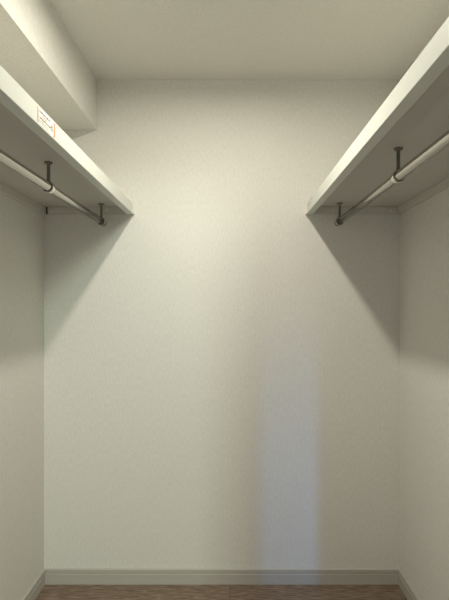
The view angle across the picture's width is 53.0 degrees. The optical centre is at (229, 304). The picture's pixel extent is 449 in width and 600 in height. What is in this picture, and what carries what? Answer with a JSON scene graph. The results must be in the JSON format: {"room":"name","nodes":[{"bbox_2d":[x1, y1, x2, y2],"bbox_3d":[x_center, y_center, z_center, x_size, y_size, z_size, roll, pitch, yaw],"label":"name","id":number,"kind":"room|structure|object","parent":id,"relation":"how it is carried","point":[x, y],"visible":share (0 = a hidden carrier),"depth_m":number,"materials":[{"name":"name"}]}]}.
{"room":"walk-in closet","nodes":[
{"label":"walk-in closet","id":0,"kind":"room"},
{"bbox_2d":[0,193,43,599],"bbox_3d":[-0.896,0.121,0.775,0.100,2.290,2.550,0,0,0],"label":"wall","id":1,"kind":"structure","parent":0,"point":[21,226],"depth_m":1.83,"materials":[{"name":"paint"}]},
{"bbox_2d":[22,569,44,599],"bbox_3d":[-0.842,1.233,0.821,0.008,0.068,2.442,0,0,0],"label":"baseboard","id":2,"kind":"structure","parent":1,"relation":"attached to","point":[33,592],"depth_m":1.95,"materials":[{"name":"wood"}]},
{"bbox_2d":[0,0,96,129],"bbox_3d":[-0.726,-0.910,0.825,0.241,0.228,2.450,0,0,0],"label":"beam","id":3,"kind":"structure","parent":1,"relation":"attached to","point":[37,50],"depth_m":1.57,"materials":[{"name":"paint"}]},
{"bbox_2d":[0,65,134,214],"bbox_3d":[-0.640,-0.437,0.950,0.412,0.055,2.200,0,0,0],"label":"wall shelf","id":4,"kind":"object","parent":1,"relation":"attached to","point":[28,134],"visible":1,"depth_m":1.39,"materials":[{"name":"wood"}]},
{"bbox_2d":[0,149,106,225],"bbox_3d":[-0.564,-0.396,0.946,0.037,0.096,2.132,0,0,0],"label":"rail","id":5,"kind":"object","parent":4,"relation":"attached to","point":[47,186],"visible":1,"depth_m":1.39,"materials":[{"name":"silver metal"}]},
{"bbox_2d":[35,585,406,599],"bbox_3d":[-0.037,1.297,0.825,1.818,0.060,2.650,0,0,0],"label":"floor","id":6,"kind":"structure","parent":0,"point":[48,592],"depth_m":1.98,"materials":[{"name":"brown wood"}]},
{"bbox_2d":[44,80,398,567],"bbox_3d":[-0.037,0.121,2.100,1.818,2.290,0.100,0,0,0],"label":"wall","id":7,"kind":"structure","parent":0,"point":[221,356],"depth_m":2.05,"materials":[{"name":"paint"}]},
{"bbox_2d":[44,568,399,584],"bbox_3d":[-0.037,1.233,2.046,1.618,0.068,0.008,0,0,0],"label":"baseboard","id":8,"kind":"structure","parent":7,"relation":"attached to","point":[53,576],"depth_m":2.04,"materials":[{"name":"wood"}]},
{"bbox_2d":[50,0,448,79],"bbox_3d":[-0.037,-1.054,0.825,1.818,0.060,2.650,0,0,0],"label":"ceiling","id":9,"kind":"structure","parent":0,"point":[117,39],"depth_m":1.72,"materials":[{"name":"paint"}]},
{"bbox_2d":[399,15,448,599],"bbox_3d":[0.821,0.121,0.775,0.100,2.290,2.550,0,0,0],"label":"wall","id":10,"kind":"structure","parent":0,"point":[424,227],"depth_m":1.80,"materials":[{"name":"paint"}]},
{"bbox_2d":[305,17,448,214],"bbox_3d":[0.557,-0.437,0.950,0.428,0.055,2.200,0,0,0],"label":"wall shelf","id":11,"kind":"object","parent":10,"relation":"attached to","point":[415,114],"visible":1,"depth_m":1.25,"materials":[{"name":"wood"}]},
{"bbox_2d":[334,130,448,225],"bbox_3d":[0.477,-0.395,0.938,0.037,0.099,2.116,0,0,0],"label":"rail","id":12,"kind":"object","parent":11,"relation":"attached to","point":[399,175],"visible":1,"depth_m":1.26,"materials":[{"name":"silver metal"}]},
{"bbox_2d":[398,569,419,599],"bbox_3d":[0.767,1.233,0.821,0.008,0.068,2.442,0,0,0],"label":"baseboard","id":13,"kind":"structure","parent":10,"relation":"attached to","point":[403,583],"depth_m":1.95,"materials":[{"name":"wood"}]}
]}

